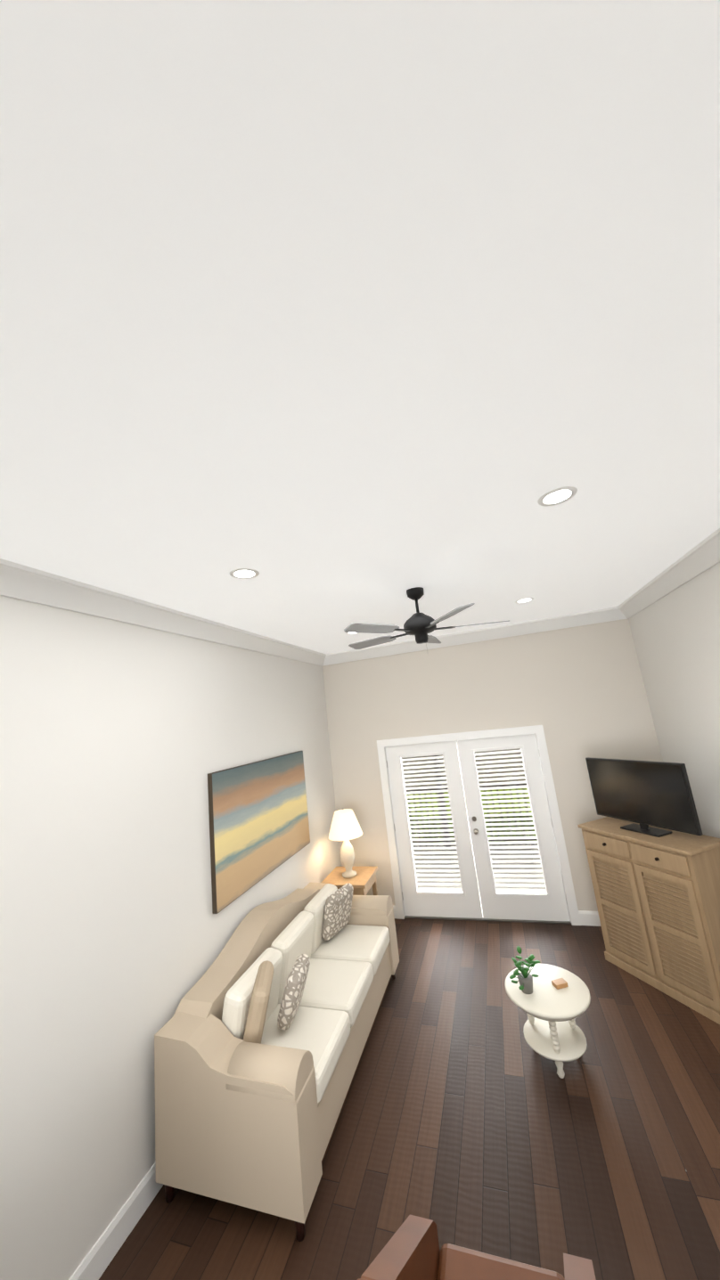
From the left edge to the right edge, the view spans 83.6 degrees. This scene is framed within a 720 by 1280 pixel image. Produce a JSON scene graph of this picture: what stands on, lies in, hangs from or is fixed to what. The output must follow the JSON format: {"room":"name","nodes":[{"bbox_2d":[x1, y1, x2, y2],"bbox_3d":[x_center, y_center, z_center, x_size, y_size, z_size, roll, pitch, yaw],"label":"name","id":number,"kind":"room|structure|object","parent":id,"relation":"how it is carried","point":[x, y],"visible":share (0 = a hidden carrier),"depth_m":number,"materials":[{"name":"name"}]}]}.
{"room":"living room","nodes":[
{"label":"living room","id":0,"kind":"room"},
{"bbox_2d":[0,595,341,1279],"bbox_3d":[-2.103,1.119,0.480,0.140,3.420,11.080,-10,-11,17],"label":"wall","id":1,"kind":"structure","parent":0,"point":[119,741],"depth_m":2.25,"materials":[{"name":"white paint"}]},
{"bbox_2d":[68,1161,163,1279],"bbox_3d":[-1.232,3.002,2.033,0.016,0.140,6.790,-10,-11,17],"label":"baseboard","id":2,"kind":"structure","parent":1,"relation":"attached to","point":[95,1262],"depth_m":2.04,"materials":[{"name":"white wood"}]},
{"bbox_2d":[0,558,327,666],"bbox_3d":[-2.163,-0.499,0.753,0.112,0.145,10.800,-10,-11,17],"label":"crown molding","id":3,"kind":"structure","parent":1,"relation":"attached to","point":[26,582],"depth_m":2.63,"materials":[{"name":"white"}]},
{"bbox_2d":[207,750,309,913],"bbox_3d":[-0.888,1.676,3.878,0.040,1.010,1.640,-10,-11,17],"label":"painting","id":4,"kind":"object","parent":1,"relation":"attached to","point":[258,823],"visible":1,"depth_m":3.61,"materials":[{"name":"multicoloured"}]},
{"bbox_2d":[0,0,719,653],"bbox_3d":[-0.385,-0.913,0.235,4.180,0.080,11.080,-10,-11,17],"label":"ceiling","id":5,"kind":"structure","parent":0,"point":[328,321],"depth_m":0.93,"materials":[{"name":"white paint"}]},
{"bbox_2d":[228,568,259,578],"bbox_3d":[-0.707,-0.404,2.463,0.176,0.003,0.176,-10,-11,17],"label":"recessed light","id":6,"kind":"object","parent":5,"relation":"in","point":[246,573],"visible":1,"depth_m":2.45,"materials":[{"name":"white"}]},
{"bbox_2d":[343,587,510,651],"bbox_3d":[0.479,-0.134,3.179,1.324,0.520,1.266,-10,-11,17],"label":"ceiling fan","id":7,"kind":"object","parent":5,"relation":"hanging from","point":[419,625],"visible":1,"depth_m":3.05,"materials":[{"name":"black metal"}]},
{"bbox_2d":[514,597,533,603],"bbox_3d":[1.595,-0.383,3.908,0.176,0.003,0.176,-10,-11,17],"label":"recessed light","id":8,"kind":"object","parent":5,"relation":"in","point":[524,600],"visible":1,"depth_m":3.90,"materials":[{"name":"white"}]},
{"bbox_2d":[537,486,577,506],"bbox_3d":[0.951,-0.690,1.943,0.176,0.003,0.176,-10,-11,17],"label":"recessed light","id":9,"kind":"object","parent":5,"relation":"in","point":[560,494],"visible":1,"depth_m":1.94,"materials":[{"name":"white"}]},
{"bbox_2d":[98,918,719,1279],"bbox_3d":[-0.004,2.493,-0.423,4.180,0.060,11.080,-10,-11,17],"label":"floor","id":10,"kind":"structure","parent":0,"point":[468,1118],"depth_m":2.32,"materials":[{"name":"brown wood"}]},
{"bbox_2d":[154,882,399,1241],"bbox_3d":[-0.414,2.681,3.150,0.930,1.010,2.124,-10,-11,17],"label":"sofa","id":11,"kind":"object","parent":10,"relation":"on","point":[261,1035],"visible":1,"depth_m":2.38,"materials":[{"name":"beige fabric"}]},
{"bbox_2d":[321,866,377,895],"bbox_3d":[-0.082,3.076,4.608,0.540,0.715,0.540,-10,-11,17],"label":"end table","id":12,"kind":"object","parent":10,"relation":"on","point":[362,881],"visible":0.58,"depth_m":4.59,"materials":[{"name":"brown wood"}]},
{"bbox_2d":[328,807,362,878],"bbox_3d":[-0.162,2.365,4.745,0.410,0.742,0.410,-10,-11,17],"label":"table lamp","id":13,"kind":"object","parent":12,"relation":"on","point":[345,827],"visible":1,"depth_m":4.66,"materials":[{"name":"beige"}]},
{"bbox_2d":[357,1214,595,1279],"bbox_3d":[0.400,2.207,1.133,0.630,0.997,0.770,-10,-11,17],"label":"armchair","id":14,"kind":"object","parent":10,"relation":"on","point":[410,1251],"visible":1,"depth_m":1.42,"materials":[{"name":"brown leather"}]},
{"bbox_2d":[504,963,590,1078],"bbox_3d":[1.369,2.724,2.878,0.570,0.435,0.570,-10,-11,17],"label":"round side table","id":15,"kind":"object","parent":10,"relation":"on","point":[552,1030],"visible":0.94,"depth_m":2.81,"materials":[{"name":"beige wood"}]},
{"bbox_2d":[509,945,539,994],"bbox_3d":[1.200,2.409,2.921,0.228,0.230,0.277,-10,-11,17],"label":"plant","id":16,"kind":"object","parent":15,"relation":"on","point":[525,978],"visible":1,"depth_m":2.91,"materials":[{"name":"green plant"}]},
{"bbox_2d":[551,978,568,989],"bbox_3d":[1.444,2.484,2.913,0.090,0.028,0.060,-4,-11,-12],"label":"box","id":17,"kind":"object","parent":15,"relation":"on","point":[559,983],"visible":1,"depth_m":2.90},
{"bbox_2d":[577,816,719,1024],"bbox_3d":[2.628,2.317,3.530,0.482,1.200,1.040,-2,-12,-21],"label":"tv cabinet","id":18,"kind":"object","parent":10,"relation":"on","point":[657,900],"visible":0.98,"depth_m":3.33,"materials":[{"name":"brown wood"}]},
{"bbox_2d":[585,757,701,837],"bbox_3d":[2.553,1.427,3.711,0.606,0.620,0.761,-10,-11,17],"label":"screen","id":19,"kind":"object","parent":18,"relation":"on","point":[645,794],"visible":1,"depth_m":3.62,"materials":[{"name":"black plastic"}]},
{"bbox_2d":[322,618,662,911],"bbox_3d":[1.492,1.599,5.046,3.900,3.420,0.140,-10,-11,17],"label":"wall","id":20,"kind":"structure","parent":0,"point":[578,694],"depth_m":5.03,"materials":[{"name":"beige paint"}]},
{"bbox_2d":[392,905,396,918],"bbox_3d":[0.144,3.444,5.116,0.660,0.140,0.016,-10,-11,17],"label":"baseboard","id":21,"kind":"structure","parent":20,"relation":"attached to","point":[394,907],"depth_m":5.02,"materials":[{"name":"white wood"}]},
{"bbox_2d":[385,741,482,918],"bbox_3d":[0.900,2.366,5.101,0.936,2.050,0.057,-10,-11,17],"label":"french door","id":22,"kind":"structure","parent":20,"relation":"in","point":[463,900],"depth_m":5.07,"materials":[{"name":"white wood"}]},
{"bbox_2d":[327,606,619,665],"bbox_3d":[1.274,-0.017,5.237,3.660,0.145,0.112,-10,-11,17],"label":"crown molding","id":23,"kind":"structure","parent":20,"relation":"attached to","point":[608,614],"depth_m":5.13,"materials":[{"name":"white"}]},
{"bbox_2d":[376,725,580,925],"bbox_3d":[1.345,2.248,4.982,2.074,2.163,0.160,-10,-11,17],"label":"door frame","id":24,"kind":"structure","parent":20,"relation":"attached to","point":[537,730],"depth_m":4.92,"materials":[{"name":"white wood"}]},
{"bbox_2d":[456,733,570,921],"bbox_3d":[1.781,2.209,4.799,0.936,2.050,0.126,-10,-11,17],"label":"french door","id":25,"kind":"structure","parent":20,"relation":"in","point":[549,903],"depth_m":4.80,"materials":[{"name":"white wood"}]},
{"bbox_2d":[578,910,600,926],"bbox_3d":[2.937,2.969,4.275,1.110,0.140,0.016,-10,-11,17],"label":"baseboard","id":26,"kind":"structure","parent":20,"relation":"attached to","point":[586,917],"depth_m":4.40,"materials":[{"name":"white wood"}]},
{"bbox_2d":[627,562,719,838],"bbox_3d":[1.715,0.470,-0.670,0.140,3.420,11.080,-10,-11,17],"label":"wall","id":27,"kind":"structure","parent":0,"point":[675,632],"depth_m":3.59,"materials":[{"name":"white paint"}]},
{"bbox_2d":[616,527,719,619],"bbox_3d":[1.417,-1.108,-0.325,0.112,0.145,10.800,-10,-11,17],"label":"crown molding","id":28,"kind":"structure","parent":27,"relation":"attached to","point":[705,554],"depth_m":3.31,"materials":[{"name":"white"}]},
{"label":"outside","id":29,"kind":"structure","parent":0,"visible":0},
{"bbox_2d":[406,788,537,844],"bbox_3d":[8.300,6.482,24.712,32.000,0.060,37.260,-10,-11,17],"label":"lawn","id":30,"kind":"structure","parent":29,"point":[516,798],"depth_m":9.56,"materials":[{"name":"green plant"}]},
{"bbox_2d":[401,740,526,791],"bbox_3d":[4.092,2.477,13.004,20.000,4.260,1.040,-10,-11,17],"label":"building","id":31,"kind":"structure","parent":30,"relation":"on","point":[482,773],"depth_m":12.38,"materials":[{"name":"grey"}]},
{"bbox_2d":[412,843,546,913],"bbox_3d":[2.151,3.494,5.991,10.000,0.055,2.600,-10,-11,17],"label":"porch","id":32,"kind":"object","parent":30,"relation":"on","point":[475,866],"depth_m":6.36,"materials":[{"name":"grey concrete"}]},
{"bbox_2d":[405,755,537,847],"bbox_3d":[2.390,2.446,7.375,10.000,2.450,0.100,-10,-11,17],"label":"fence","id":33,"kind":"object","parent":32,"relation":"on","point":[440,776],"depth_m":7.46,"materials":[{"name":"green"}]}
]}

